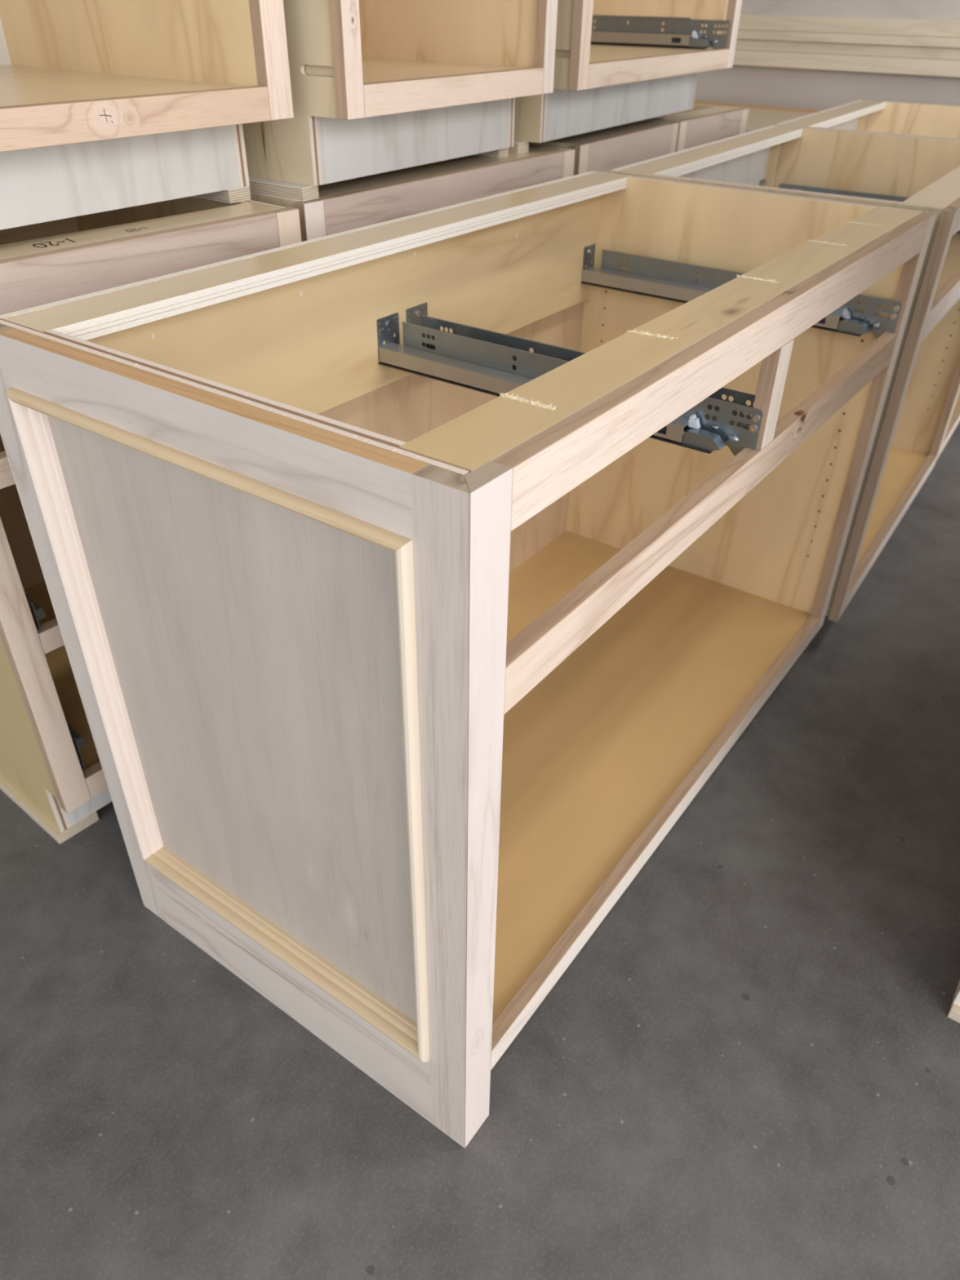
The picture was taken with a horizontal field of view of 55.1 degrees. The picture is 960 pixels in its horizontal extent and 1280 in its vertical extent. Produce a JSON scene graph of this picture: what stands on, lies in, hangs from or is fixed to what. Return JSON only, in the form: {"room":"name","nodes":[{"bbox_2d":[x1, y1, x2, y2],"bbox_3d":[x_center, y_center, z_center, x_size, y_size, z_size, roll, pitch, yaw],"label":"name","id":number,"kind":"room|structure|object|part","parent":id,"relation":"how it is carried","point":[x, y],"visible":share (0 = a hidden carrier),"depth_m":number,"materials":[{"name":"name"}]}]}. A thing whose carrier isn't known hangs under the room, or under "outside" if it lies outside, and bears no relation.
{"room":"cabinet workshop","nodes":[
{"label":"cabinet workshop","id":0,"kind":"room"},
{"bbox_2d":[0,421,959,1279],"bbox_3d":[1.499,0.593,1.257,8.700,0.120,11.000,23,41,28],"label":"floor","id":1,"kind":"structure","parent":0,"point":[748,1068],"depth_m":1.18,"materials":[{"name":"concrete"}]},
{"bbox_2d":[0,777,98,844],"bbox_3d":[-0.856,0.205,1.630,0.530,0.018,0.070,26,42,31],"label":"plywood skid","id":2,"kind":"object","parent":1,"relation":"on","point":[60,837],"visible":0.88,"depth_m":1.50,"materials":[{"name":"beige wood"}]},
{"bbox_2d":[0,195,301,832],"bbox_3d":[-0.666,-0.245,1.511,0.600,0.858,0.552,26,42,31],"label":"base cabinet","id":3,"kind":"object","parent":2,"relation":"on","point":[49,757],"visible":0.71,"depth_m":1.25,"materials":[{"name":"brown wood"}]},
{"bbox_3d":[-0.440,-0.299,1.245,0.019,0.036,0.472,26,42,31],"label":"rail","id":4,"kind":"part","parent":3,"relation":"part of","materials":[{"name":"brown wood"}]},
{"bbox_3d":[-0.891,-0.364,1.657,0.012,0.838,0.522,26,42,31],"label":"panel","id":5,"kind":"part","parent":3,"relation":"part of","materials":[{"name":"brown wood"}]},
{"bbox_3d":[-0.826,-0.143,1.405,0.484,0.020,0.028,26,42,31],"label":"slide rail","id":6,"kind":"part","parent":3,"relation":"part of","materials":[{"name":"metal"}]},
{"bbox_3d":[-0.840,-0.134,1.351,0.581,0.858,0.018,26,42,31],"label":"panel","id":7,"kind":"part","parent":3,"relation":"part of","materials":[{"name":"brown wood"}]},
{"bbox_3d":[-0.443,-0.101,1.385,0.019,0.033,0.472,26,42,31],"label":"rail","id":8,"kind":"part","parent":3,"relation":"part of","materials":[{"name":"brown wood"}]},
{"bbox_3d":[-0.672,0.007,1.692,0.569,0.018,0.504,26,42,31],"label":"panel","id":9,"kind":"part","parent":3,"relation":"part of","materials":[{"name":"brown wood"}]},
{"bbox_3d":[-0.447,0.118,1.540,0.019,0.041,0.472,26,42,31],"label":"rail","id":10,"kind":"part","parent":3,"relation":"part of","materials":[{"name":"brown wood"}]},
{"bbox_3d":[-0.437,-0.449,1.139,0.019,0.088,0.472,26,42,31],"label":"rail","id":11,"kind":"part","parent":3,"relation":"part of","materials":[{"name":"brown wood"}]},
{"bbox_3d":[-0.506,-0.362,1.681,0.581,0.858,0.018,26,42,31],"label":"panel","id":12,"kind":"part","parent":3,"relation":"part of","materials":[{"name":"brown wood"}]},
{"bbox_2d":[191,186,250,203],"bbox_3d":[-0.465,-0.688,1.384,0.300,0.018,0.040,23,41,28],"label":"block","id":13,"kind":"object","parent":3,"relation":"on","point":[242,193],"visible":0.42,"depth_m":1.31,"materials":[{"name":"brown wood"}]},
{"bbox_2d":[0,0,293,230],"bbox_3d":[-0.714,-0.917,0.942,0.600,0.861,0.760,23,41,28],"label":"base cabinet","id":14,"kind":"object","parent":13,"relation":"on","point":[105,105],"visible":1,"depth_m":1.20,"materials":[{"name":"brown wood"}]},
{"bbox_3d":[-0.958,-1.024,1.068,0.012,0.841,0.712,23,41,28],"label":"panel","id":15,"kind":"part","parent":14,"relation":"part of","materials":[{"name":"brown wood"}]},
{"bbox_3d":[-0.726,-0.659,1.118,0.569,0.018,0.694,23,41,28],"label":"panel","id":16,"kind":"part","parent":14,"relation":"part of","materials":[{"name":"brown wood"}]},
{"bbox_3d":[-0.483,-0.553,0.990,0.019,0.039,0.678,23,41,28],"label":"rail","id":17,"kind":"part","parent":14,"relation":"part of","materials":[{"name":"brown wood"}]},
{"bbox_2d":[0,170,937,1147],"bbox_3d":[0.094,-0.125,1.386,0.601,0.864,1.212,23,41,28],"label":"base cabinet","id":18,"kind":"object","parent":1,"relation":"on","point":[411,580],"visible":1,"depth_m":1.07,"materials":[{"name":"brown wood"}]},
{"bbox_3d":[-0.446,0.030,1.078,0.022,0.668,0.025,23,41,28],"label":"moulding","id":19,"kind":"part","parent":18,"relation":"part of","materials":[{"name":"beige wood"}]},
{"bbox_3d":[-0.244,-0.183,0.762,0.499,0.051,0.020,23,41,28],"label":"rail","id":20,"kind":"part","parent":18,"relation":"part of","materials":[{"name":"brown wood"}]},
{"bbox_3d":[-0.248,-0.150,0.779,0.499,0.022,0.025,23,41,28],"label":"moulding","id":21,"kind":"part","parent":18,"relation":"part of","materials":[{"name":"beige wood"}]},
{"bbox_3d":[-0.244,0.107,0.975,0.499,0.668,0.004,23,41,28],"label":"inset panel","id":22,"kind":"part","parent":18,"relation":"part of","materials":[{"name":"grey wood"}]},
{"bbox_3d":[-0.246,0.135,1.014,0.581,0.861,0.018,23,41,28],"label":"panel","id":23,"kind":"part","parent":18,"relation":"part of","materials":[{"name":"brown wood"}]},
{"bbox_3d":[-0.257,0.377,1.152,0.499,0.022,0.025,23,41,28],"label":"moulding","id":24,"kind":"part","parent":18,"relation":"part of","materials":[{"name":"beige wood"}]},
{"bbox_3d":[-0.254,0.441,1.204,0.499,0.142,0.020,23,41,28],"label":"rail","id":25,"kind":"part","parent":18,"relation":"part of","materials":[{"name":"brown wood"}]},
{"bbox_3d":[-0.138,-0.240,1.528,0.012,0.841,1.158,23,41,28],"label":"panel","id":26,"kind":"part","parent":18,"relation":"part of","materials":[{"name":"brown wood"}]},
{"bbox_3d":[-0.060,0.196,0.853,0.022,0.668,0.025,23,41,28],"label":"moulding","id":27,"kind":"part","parent":18,"relation":"part of","materials":[{"name":"beige wood"}]},
{"bbox_3d":[0.055,-0.337,1.228,0.484,0.020,0.028,23,41,28],"label":"slide rail","id":28,"kind":"part","parent":18,"relation":"part of","materials":[{"name":"metal"}]},
{"bbox_3d":[0.093,0.122,1.576,0.569,0.018,1.140,23,41,28],"label":"panel","id":29,"kind":"part","parent":18,"relation":"part of","materials":[{"name":"brown wood"}]},
{"bbox_3d":[0.330,0.227,1.436,0.019,0.041,1.110,23,41,28],"label":"rail","id":30,"kind":"part","parent":18,"relation":"part of","materials":[{"name":"brown wood"}]},
{"bbox_3d":[0.337,-0.217,1.121,0.019,0.049,1.110,23,41,28],"label":"rail","id":31,"kind":"part","parent":18,"relation":"part of","materials":[{"name":"brown wood"}]},
{"bbox_3d":[0.339,-0.358,1.022,0.019,0.050,1.110,23,41,28],"label":"rail","id":32,"kind":"part","parent":18,"relation":"part of","materials":[{"name":"brown wood"}]},
{"bbox_3d":[0.393,-0.604,1.613,0.484,0.020,0.028,23,41,28],"label":"slide rail","id":33,"kind":"part","parent":18,"relation":"part of","materials":[{"name":"metal"}]},
{"bbox_3d":[0.431,-0.401,1.786,0.581,0.861,0.018,23,41,28],"label":"panel","id":34,"kind":"part","parent":18,"relation":"part of","materials":[{"name":"brown wood"}]},
{"bbox_2d":[693,100,822,133],"bbox_3d":[0.718,-1.428,3.286,0.880,0.810,0.620,23,41,28],"label":"base cabinet","id":35,"kind":"object","parent":1,"relation":"on","point":[759,117],"visible":0.03,"depth_m":3.08,"materials":[{"name":"beige wood"}]},
{"bbox_2d":[608,124,959,622],"bbox_3d":[0.728,-0.623,2.107,0.600,0.861,0.921,22,40,26],"label":"base cabinet","id":36,"kind":"object","parent":1,"relation":"on","point":[921,174],"visible":0.25,"depth_m":2.17,"materials":[{"name":"brown wood"}]},
{"bbox_3d":[0.485,-0.730,2.234,0.012,0.841,0.884,22,40,26],"label":"panel","id":37,"kind":"part","parent":36,"relation":"part of","materials":[{"name":"brown wood"}]},
{"bbox_3d":[0.967,-0.838,2.416,0.581,0.861,0.018,22,40,26],"label":"panel","id":38,"kind":"part","parent":36,"relation":"part of","materials":[{"name":"brown wood"}]},
{"bbox_3d":[0.966,-0.274,2.158,0.019,0.041,0.841,22,40,26],"label":"rail","id":39,"kind":"part","parent":36,"relation":"part of","materials":[{"name":"brown wood"}]},
{"bbox_3d":[0.723,-0.374,2.290,0.569,0.018,0.866,22,40,26],"label":"panel","id":40,"kind":"part","parent":36,"relation":"part of","materials":[{"name":"brown wood"}]},
{"bbox_3d":[0.973,-0.729,1.835,0.019,0.050,0.841,22,40,26],"label":"rail","id":41,"kind":"part","parent":36,"relation":"part of","materials":[{"name":"brown wood"}]},
{"bbox_3d":[0.975,-0.862,1.741,0.019,0.043,0.841,22,40,26],"label":"rail","id":42,"kind":"part","parent":36,"relation":"part of","materials":[{"name":"brown wood"}]},
{"bbox_2d":[693,64,959,110],"bbox_3d":[1.645,-1.510,3.324,2.370,0.925,0.550,23,41,28],"label":"base cabinet","id":43,"kind":"object","parent":1,"relation":"on","point":[775,86],"visible":0.05,"depth_m":3.11,"materials":[{"name":"grey wood"}]},
{"bbox_2d":[733,0,959,77],"bbox_3d":[1.647,-2.236,2.792,2.370,0.875,0.584,23,41,28],"label":"base cabinet","id":44,"kind":"object","parent":43,"relation":"on","point":[899,37],"visible":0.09,"depth_m":2.96,"materials":[{"name":"beige wood"}]},
{"bbox_3d":[1.500,-2.120,2.624,2.370,0.875,0.012,23,41,28],"label":"panel","id":45,"kind":"part","parent":44,"relation":"part of","materials":[{"name":"beige wood"}]},
{"bbox_2d":[774,99,959,458],"bbox_3d":[1.216,-1.050,2.721,0.600,0.861,0.860,21,40,26],"label":"base cabinet","id":46,"kind":"object","parent":1,"relation":"on","point":[877,117],"visible":0.04,"depth_m":2.80,"materials":[{"name":"brown wood"}]},
{"bbox_3d":[0.970,-1.154,2.844,0.012,0.841,0.830,21,40,26],"label":"panel","id":47,"kind":"part","parent":46,"relation":"part of","materials":[{"name":"brown wood"}]},
{"bbox_3d":[0.983,-0.855,2.439,0.581,0.861,0.018,21,40,26],"label":"panel","id":48,"kind":"part","parent":46,"relation":"part of","materials":[{"name":"brown wood"}]},
{"bbox_3d":[1.434,-1.252,3.011,0.581,0.861,0.018,21,40,26],"label":"panel","id":49,"kind":"part","parent":46,"relation":"part of","materials":[{"name":"brown wood"}]},
{"bbox_3d":[1.456,-0.702,2.774,0.019,0.041,0.780,21,40,26],"label":"rail","id":50,"kind":"part","parent":46,"relation":"part of","materials":[{"name":"brown wood"}]},
{"bbox_3d":[1.209,-0.799,2.901,0.569,0.018,0.812,21,40,26],"label":"panel","id":51,"kind":"part","parent":46,"relation":"part of","materials":[{"name":"brown wood"}]},
{"bbox_2d":[947,980,959,1022],"bbox_3d":[0.886,0.587,1.132,0.570,0.018,0.070,23,41,28],"label":"plywood skid","id":52,"kind":"object","parent":1,"relation":"on","point":[954,1011],"visible":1,"depth_m":1.24,"materials":[{"name":"beige wood"}]},
{"bbox_2d":[953,987,959,1006],"bbox_3d":[1.181,-0.143,1.071,0.600,1.250,1.000,23,41,28],"label":"base cabinet","id":53,"kind":"object","parent":52,"relation":"on","point":[957,1001],"visible":1,"depth_m":1.24,"materials":[{"name":"brown wood"}]},
{"bbox_3d":[-0.506,-0.054,2.003,0.500,0.018,0.070,24,41,29],"label":"plywood skid","id":54,"kind":"object","parent":1,"relation":"on","visible":0},
{"bbox_2d":[250,144,574,241],"bbox_3d":[-0.279,-0.547,1.947,0.600,0.858,0.736,24,41,29],"label":"base cabinet","id":55,"kind":"object","parent":54,"relation":"on","point":[343,206],"visible":0.04,"depth_m":1.51,"materials":[{"name":"brown wood"}]},
{"bbox_3d":[-0.497,-0.389,1.718,0.581,0.858,0.018,24,41,29],"label":"panel","id":56,"kind":"part","parent":55,"relation":"part of","materials":[{"name":"brown wood"}]},
{"bbox_2d":[248,176,319,201],"bbox_3d":[-0.386,-0.703,1.407,0.340,0.018,0.034,22,40,27],"label":"block","id":57,"kind":"object","parent":55,"relation":"on","point":[282,189],"visible":0.42,"depth_m":1.34,"materials":[{"name":"brown wood"}]},
{"bbox_3d":[-0.041,-0.756,1.586,0.019,0.093,0.656,24,41,29],"label":"rail","id":58,"kind":"part","parent":55,"relation":"part of","materials":[{"name":"brown wood"}]},
{"bbox_3d":[-0.077,-0.712,2.184,0.581,0.858,0.018,24,41,29],"label":"panel","id":59,"kind":"part","parent":55,"relation":"part of","materials":[{"name":"brown wood"}]},
{"bbox_2d":[474,147,508,157],"bbox_3d":[-0.037,-0.937,1.746,0.200,0.018,0.030,23,41,28],"label":"block","id":60,"kind":"object","parent":55,"relation":"on","point":[501,153],"visible":0.24,"depth_m":1.70,"materials":[{"name":"brown wood"}]},
{"bbox_2d":[242,0,557,186],"bbox_3d":[-0.268,-1.208,1.362,0.600,0.861,0.545,22,40,27],"label":"base cabinet","id":61,"kind":"object","parent":60,"relation":"on","point":[377,86],"visible":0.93,"depth_m":1.44,"materials":[{"name":"brown wood"}]},
{"bbox_3d":[-0.422,-1.089,1.190,0.581,0.861,0.018,22,40,27],"label":"panel","id":62,"kind":"part","parent":61,"relation":"part of","materials":[{"name":"brown wood"}]},
{"bbox_3d":[-0.276,-0.953,1.544,0.569,0.018,0.499,22,40,27],"label":"panel","id":63,"kind":"part","parent":61,"relation":"part of","materials":[{"name":"brown wood"}]},
{"bbox_3d":[-0.132,-1.333,1.541,0.581,0.861,0.018,22,40,27],"label":"panel","id":64,"kind":"part","parent":61,"relation":"part of","materials":[{"name":"brown wood"}]},
{"bbox_3d":[-0.033,-0.848,1.417,0.019,0.039,0.473,22,40,27],"label":"rail","id":65,"kind":"part","parent":61,"relation":"part of","materials":[{"name":"brown wood"}]},
{"bbox_2d":[507,140,528,153],"bbox_3d":[0.001,-0.971,1.794,0.200,0.018,0.038,23,41,28],"label":"block","id":66,"kind":"object","parent":55,"relation":"on","point":[518,147],"visible":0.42,"depth_m":1.74,"materials":[{"name":"brown wood"}]},
{"bbox_2d":[513,0,742,142],"bbox_3d":[0.142,-1.556,1.863,0.600,0.861,0.820,20,40,25],"label":"base cabinet","id":67,"kind":"object","parent":66,"relation":"on","point":[617,62],"visible":0.52,"depth_m":2.00,"materials":[{"name":"brown wood"}]},
{"bbox_3d":[-0.075,-1.368,1.592,0.581,0.861,0.018,20,40,25],"label":"panel","id":68,"kind":"part","parent":67,"relation":"part of","materials":[{"name":"brown wood"}]},
{"bbox_3d":[0.296,-1.498,2.283,0.484,0.020,0.028,20,40,25],"label":"slide rail","id":69,"kind":"part","parent":67,"relation":"part of","materials":[{"name":"metal"}]},
{"bbox_3d":[0.129,-1.296,2.037,0.569,0.018,0.748,20,40,25],"label":"panel","id":70,"kind":"part","parent":67,"relation":"part of","materials":[{"name":"brown wood"}]},
{"bbox_3d":[0.384,-1.202,1.925,0.019,0.039,0.740,20,40,25],"label":"rail","id":71,"kind":"part","parent":67,"relation":"part of","materials":[{"name":"brown wood"}]},
{"bbox_3d":[0.331,-1.739,2.125,0.581,0.861,0.018,20,40,25],"label":"panel","id":72,"kind":"part","parent":67,"relation":"part of","materials":[{"name":"brown wood"}]},
{"bbox_3d":[0.158,-0.614,2.809,0.500,0.018,0.070,21,40,26],"label":"plywood skid","id":73,"kind":"object","parent":1,"relation":"on","visible":0},
{"bbox_2d":[528,120,679,175],"bbox_3d":[0.081,-0.860,2.397,0.600,0.858,0.505,21,40,26],"label":"base cabinet","id":74,"kind":"object","parent":73,"relation":"on","point":[606,149],"visible":0.03,"depth_m":2.00,"materials":[{"name":"brown wood"}]},
{"bbox_3d":[-0.056,-0.749,2.238,0.581,0.858,0.018,21,40,26],"label":"panel","id":75,"kind":"part","parent":74,"relation":"part of","materials":[{"name":"brown wood"}]},
{"bbox_3d":[0.330,-1.079,2.050,0.019,0.093,0.425,21,40,26],"label":"rail","id":76,"kind":"part","parent":74,"relation":"part of","materials":[{"name":"brown wood"}]},
{"bbox_3d":[0.201,-0.977,2.566,0.581,0.858,0.018,21,40,26],"label":"panel","id":77,"kind":"part","parent":74,"relation":"part of","materials":[{"name":"brown wood"}]},
{"bbox_3d":[0.223,-0.670,2.890,0.500,0.018,0.070,23,41,28],"label":"plywood skid","id":78,"kind":"object","parent":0,"visible":0},
{"bbox_2d":[644,104,748,151],"bbox_3d":[0.354,-1.093,2.732,0.600,0.858,0.424,23,41,28],"label":"base cabinet","id":79,"kind":"object","parent":78,"relation":"on","point":[700,125],"visible":0.03,"depth_m":2.35,"materials":[{"name":"brown wood"}]},
{"bbox_3d":[0.232,-1.005,2.605,0.581,0.858,0.018,23,41,28],"label":"panel","id":80,"kind":"part","parent":79,"relation":"part of","materials":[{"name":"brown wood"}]},
{"bbox_3d":[0.461,-1.187,2.868,0.581,0.858,0.018,23,41,28],"label":"panel","id":81,"kind":"part","parent":79,"relation":"part of","materials":[{"name":"brown wood"}]},
{"bbox_3d":[0.596,-1.304,2.375,0.019,0.093,0.344,23,41,28],"label":"rail","id":82,"kind":"part","parent":79,"relation":"part of","materials":[{"name":"brown wood"}]}
]}

